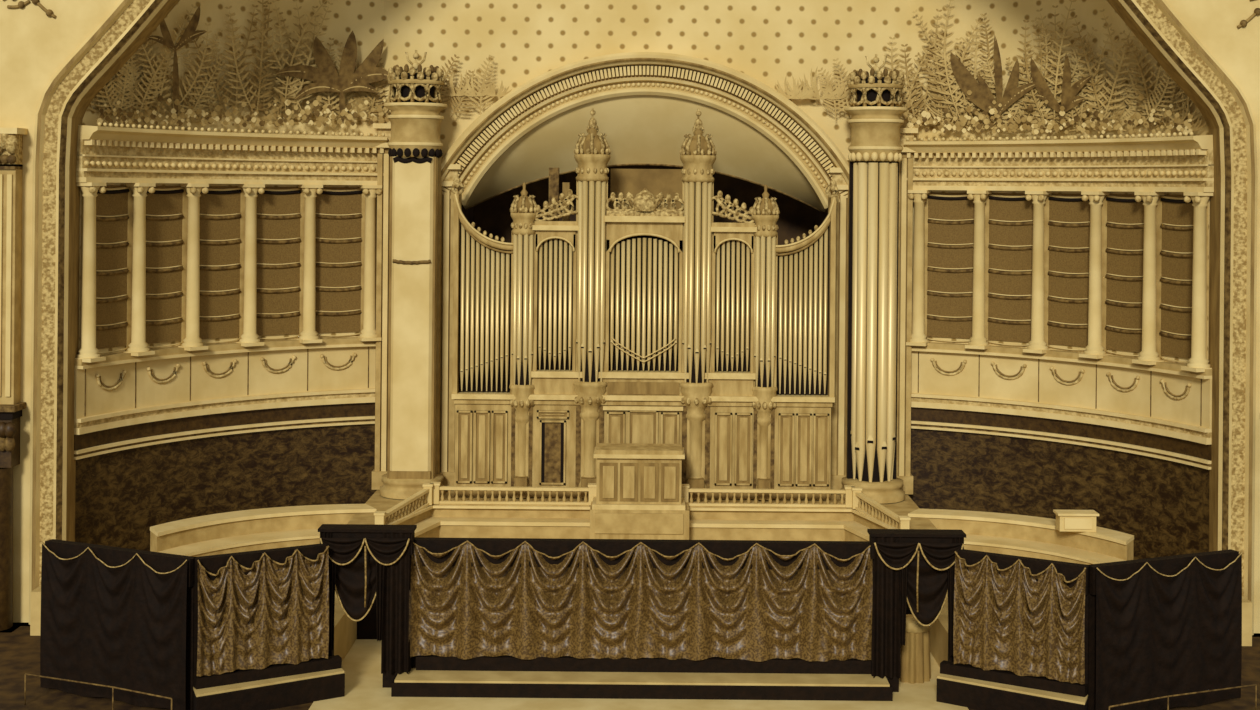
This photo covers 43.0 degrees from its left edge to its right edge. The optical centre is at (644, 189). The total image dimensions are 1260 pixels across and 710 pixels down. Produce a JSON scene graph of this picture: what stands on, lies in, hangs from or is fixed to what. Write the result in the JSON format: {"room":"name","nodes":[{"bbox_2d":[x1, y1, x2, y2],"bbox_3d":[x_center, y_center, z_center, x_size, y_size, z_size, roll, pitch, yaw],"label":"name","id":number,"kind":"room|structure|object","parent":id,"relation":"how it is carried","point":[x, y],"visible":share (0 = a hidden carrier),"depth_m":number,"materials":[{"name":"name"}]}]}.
{"room":"auditorium","nodes":[
{"label":"auditorium","id":0,"kind":"room"},
{"bbox_2d":[79,0,383,354],"bbox_3d":[-9.774,-1.335,37.629,0.939,19.300,8.132,0,0,45],"label":"wall","id":1,"kind":"structure","parent":0,"point":[365,18],"depth_m":38.72,"materials":[{"name":"beige paint"}]},
{"bbox_2d":[80,185,364,353],"bbox_3d":[-9.848,1.754,37.635,0.862,3.800,7.570,0,0,44],"label":"window blind","id":2,"kind":"object","parent":1,"relation":"attached to","point":[340,211],"visible":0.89,"depth_m":38.08,"materials":[{"name":"paint"}]},
{"bbox_2d":[74,402,376,550],"bbox_3d":[-9.787,6.795,37.572,1.100,3.040,8.132,0,0,45],"label":"wainscot","id":3,"kind":"structure","parent":1,"relation":"attached to","point":[130,480],"depth_m":37.89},
{"bbox_2d":[74,122,386,434],"bbox_3d":[-9.603,1.919,37.434,1.496,6.715,8.132,0,0,45],"label":"colonnade","id":4,"kind":"object","parent":1,"relation":"attached to","point":[139,384],"visible":1,"depth_m":37.61,"materials":[{"name":"paint"}]},
{"bbox_2d":[0,0,1259,632],"bbox_3d":[0.057,-6.562,33.950,36.000,31.724,0.160,1,0,0],"label":"wall","id":5,"kind":"structure","parent":0,"point":[37,37],"depth_m":33.98,"materials":[{"name":"paint"}]},
{"bbox_2d":[0,128,29,632],"bbox_3d":[-13.493,4.162,33.600,1.310,10.933,0.800,1,0,0],"label":"pilaster","id":6,"kind":"object","parent":5,"relation":"attached to","point":[11,139],"visible":0.96,"depth_m":33.55,"materials":[{"name":"stone"}]},
{"bbox_2d":[29,0,1257,634],"bbox_3d":[0.009,-1.086,34.190,25.918,20.771,0.820,1,0,0],"label":"trim","id":7,"kind":"structure","parent":5,"relation":"attached to","point":[1226,111],"depth_m":33.90,"materials":[{"name":"paint"}]},
{"bbox_2d":[0,622,1259,709],"bbox_3d":[-0.082,9.400,28.000,34.000,0.200,36.000,1,0,0],"label":"floor","id":8,"kind":"structure","parent":0,"point":[19,651],"depth_m":29.76,"materials":[{"name":"beige wood"}]},
{"bbox_2d":[24,673,171,709],"bbox_3d":[-9.564,8.935,27.984,3.295,0.563,0.103,1,0,23],"label":"brass rail","id":9,"kind":"object","parent":8,"relation":"on","point":[112,687],"visible":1,"depth_m":27.98,"materials":[{"name":"gold metal"}]},
{"bbox_2d":[40,539,195,709],"bbox_3d":[-9.535,7.843,28.865,3.361,2.749,0.330,0,0,24],"label":"drape","id":10,"kind":"object","parent":8,"relation":"on","point":[119,617],"visible":0.98,"depth_m":28.73,"materials":[{"name":"black fabric"}]},
{"bbox_2d":[193,543,328,676],"bbox_3d":[-6.860,7.864,28.724,2.407,2.753,0.491,1,0,-30],"label":"drape","id":11,"kind":"object","parent":8,"relation":"on","point":[258,609],"visible":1,"depth_m":28.66,"materials":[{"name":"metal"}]},
{"bbox_2d":[309,639,968,709],"bbox_3d":[-0.081,9.294,26.500,11.800,0.012,13.000,1,0,0],"label":"stage floor","id":12,"kind":"structure","parent":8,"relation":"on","point":[361,666],"depth_m":29.00,"materials":[{"name":"beige wood"}]},
{"bbox_2d":[318,524,416,687],"bbox_3d":[-5.181,7.766,29.732,1.771,2.978,0.596,1,0,0],"label":"drape","id":13,"kind":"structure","parent":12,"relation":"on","point":[368,562],"depth_m":29.63,"materials":[{"name":"fabric"}]},
{"bbox_2d":[409,537,872,667],"bbox_3d":[-0.086,7.923,29.828,8.647,2.753,0.545,1,0,0],"label":"drape","id":14,"kind":"object","parent":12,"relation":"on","point":[521,598],"visible":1,"depth_m":29.84,"materials":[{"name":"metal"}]},
{"bbox_2d":[899,614,930,683],"bbox_3d":[5.111,8.769,30.600,0.730,1.153,0.732,1,0,0],"label":"pedestal","id":15,"kind":"object","parent":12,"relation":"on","point":[915,655],"visible":0.6,"depth_m":30.31,"materials":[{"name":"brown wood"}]},
{"bbox_2d":[867,529,965,691],"bbox_3d":[5.045,7.855,29.732,1.771,2.978,0.596,1,0,0],"label":"drape","id":16,"kind":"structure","parent":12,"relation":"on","point":[914,567],"depth_m":29.64,"materials":[{"name":"fabric"}]},
{"bbox_2d":[193,655,1087,709],"bbox_3d":[-0.078,8.975,28.895,15.840,0.650,2.290,1,0,0],"label":"steps","id":17,"kind":"structure","parent":8,"relation":"on","point":[275,686],"depth_m":29.20,"materials":[{"name":"wood"}]},
{"bbox_2d":[953,549,1088,683],"bbox_3d":[6.721,7.983,28.724,2.407,2.753,0.491,1,0,30],"label":"drape","id":18,"kind":"object","parent":8,"relation":"on","point":[1023,616],"visible":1,"depth_m":28.66,"materials":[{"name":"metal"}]},
{"bbox_2d":[1088,549,1242,709],"bbox_3d":[9.397,8.008,28.865,3.359,2.749,0.330,0,0,-24],"label":"drape","id":19,"kind":"object","parent":8,"relation":"on","point":[1166,625],"visible":1,"depth_m":28.73,"materials":[{"name":"black fabric"}]},
{"bbox_2d":[1109,684,1256,709],"bbox_3d":[9.406,9.101,27.984,3.295,0.563,0.103,1,0,-23],"label":"brass rail","id":20,"kind":"object","parent":8,"relation":"on","point":[1255,685],"visible":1,"depth_m":28.04,"materials":[{"name":"gold metal"}]},
{"bbox_2d":[30,585,1251,666],"bbox_3d":[-0.077,8.850,34.310,25.200,0.900,11.980,1,0,0],"label":"floor","id":21,"kind":"structure","parent":0,"point":[346,630],"depth_m":32.53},
{"bbox_2d":[150,504,375,556],"bbox_3d":[-8.476,7.826,35.758,5.089,1.000,2.138,0,0,-33],"label":"orchestra riser","id":22,"kind":"object","parent":21,"relation":"on","point":[289,526],"visible":0.69,"depth_m":35.74,"materials":[{"name":"paint"}]},
{"bbox_2d":[590,443,688,539],"bbox_3d":[-0.121,7.230,37.725,2.308,2.339,1.250,1,0,0],"label":"organ console","id":23,"kind":"object","parent":21,"relation":"on","point":[638,486],"visible":0.98,"depth_m":37.24,"materials":[{"name":"brown wood"}]},
{"bbox_2d":[347,490,936,540],"bbox_3d":[-0.070,7.960,37.525,13.200,0.880,5.250,1,0,0],"label":"platform","id":24,"kind":"object","parent":21,"relation":"on","point":[435,520],"visible":0.34,"depth_m":37.75,"materials":[{"name":"paint"}]},
{"bbox_2d":[380,50,446,499],"bbox_3d":[-5.667,2.006,39.350,1.600,10.890,1.700,0,0,0],"label":"column","id":25,"kind":"object","parent":24,"relation":"on","point":[415,153],"depth_m":38.86,"materials":[{"name":"beige stone"}]},
{"bbox_2d":[372,123,461,489],"bbox_3d":[-5.692,2.903,39.950,2.177,9.094,0.600,1,0,0],"label":"pilaster","id":26,"kind":"object","parent":24,"relation":"on","point":[447,406],"visible":0.51,"depth_m":39.77,"materials":[{"name":"paint"}]},
{"bbox_2d":[374,482,910,528],"bbox_3d":[-0.064,7.385,36.975,11.940,0.690,2.790,1,0,0],"label":"balustrade","id":27,"kind":"object","parent":24,"relation":"on","point":[430,493],"visible":0.97,"depth_m":38.18,"materials":[{"name":"paint"}]},
{"bbox_2d":[451,108,838,499],"bbox_3d":[-0.025,2.751,39.868,9.436,9.499,2.463,1,0,0],"label":"pipe organ","id":28,"kind":"object","parent":24,"relation":"on","point":[642,318],"visible":0.99,"depth_m":38.98,"materials":[{"name":"brown wood"}]},
{"bbox_2d":[829,128,917,493],"bbox_3d":[5.640,3.002,39.950,2.177,9.094,0.600,1,0,0],"label":"pilaster","id":29,"kind":"object","parent":24,"relation":"on","point":[905,225],"visible":0.56,"depth_m":39.77,"materials":[{"name":"paint"}]},
{"bbox_2d":[840,54,907,503],"bbox_3d":[5.631,2.104,39.350,1.600,10.890,1.700,0,0,0],"label":"column","id":30,"kind":"object","parent":24,"relation":"on","point":[875,149],"depth_m":38.88,"materials":[{"name":"beige stone"}]},
{"bbox_2d":[462,95,827,384],"bbox_3d":[-0.023,2.600,41.610,9.440,11.600,3.180,1,0,0],"label":"wall","id":31,"kind":"structure","parent":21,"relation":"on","point":[642,131],"depth_m":40.69,"materials":[{"name":"beige paint"}]},
{"bbox_2d":[908,509,1133,564],"bbox_3d":[8.338,7.973,35.758,5.089,1.000,2.138,0,0,33],"label":"parapet","id":32,"kind":"object","parent":21,"relation":"on","point":[992,532],"visible":0.53,"depth_m":35.76,"materials":[{"name":"paint"}]},
{"bbox_2d":[1053,510,1098,531],"bbox_3d":[9.487,7.283,35.225,0.900,0.400,0.450,1,0,0],"label":"box","id":33,"kind":"object","parent":32,"relation":"on","point":[1066,520],"visible":1,"depth_m":35.05,"materials":[{"name":"paint"}]},
{"bbox_2d":[383,0,908,159],"bbox_3d":[0.011,-1.250,40.200,13.240,19.300,0.001,0,0,0],"label":"wall","id":34,"kind":"structure","parent":0,"point":[767,41],"depth_m":40.20,"materials":[{"name":"beige paint"}]},
{"bbox_2d":[441,52,848,208],"bbox_3d":[0.013,-1.496,40.093,10.875,3.858,1.015,0,0,0],"label":"arch","id":35,"kind":"object","parent":34,"relation":"attached to","point":[554,92],"depth_m":39.85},
{"bbox_2d":[86,0,1205,134],"bbox_3d":[-0.035,-3.163,37.260,24.403,3.754,5.829,1,0,0],"label":"plants","id":36,"kind":"object","parent":34,"relation":"attached to","point":[1068,101],"visible":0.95,"depth_m":38.42,"materials":[{"name":"plant"}]},
{"bbox_2d":[908,0,1209,363],"bbox_3d":[9.796,-1.165,37.629,0.939,19.300,8.132,0,0,-45],"label":"wall","id":37,"kind":"structure","parent":0,"point":[1005,17],"depth_m":38.85,"materials":[{"name":"beige paint"}]},
{"bbox_2d":[904,132,1213,444],"bbox_3d":[9.568,2.086,37.434,1.496,6.715,8.132,0,0,-45],"label":"colonnade","id":38,"kind":"object","parent":37,"relation":"attached to","point":[1147,393],"visible":1,"depth_m":37.60,"materials":[{"name":"paint"}]},
{"bbox_2d":[908,407,1211,559],"bbox_3d":[9.667,6.965,37.572,1.100,3.040,8.132,0,0,-45],"label":"wainscot","id":39,"kind":"structure","parent":37,"relation":"attached to","point":[1152,488],"depth_m":37.93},
{"bbox_2d":[924,193,1207,362],"bbox_3d":[9.816,1.926,37.635,0.862,3.800,7.570,0,0,-44],"label":"window blind","id":40,"kind":"object","parent":37,"relation":"attached to","point":[948,217],"visible":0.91,"depth_m":38.09,"materials":[{"name":"paint"}]}
]}

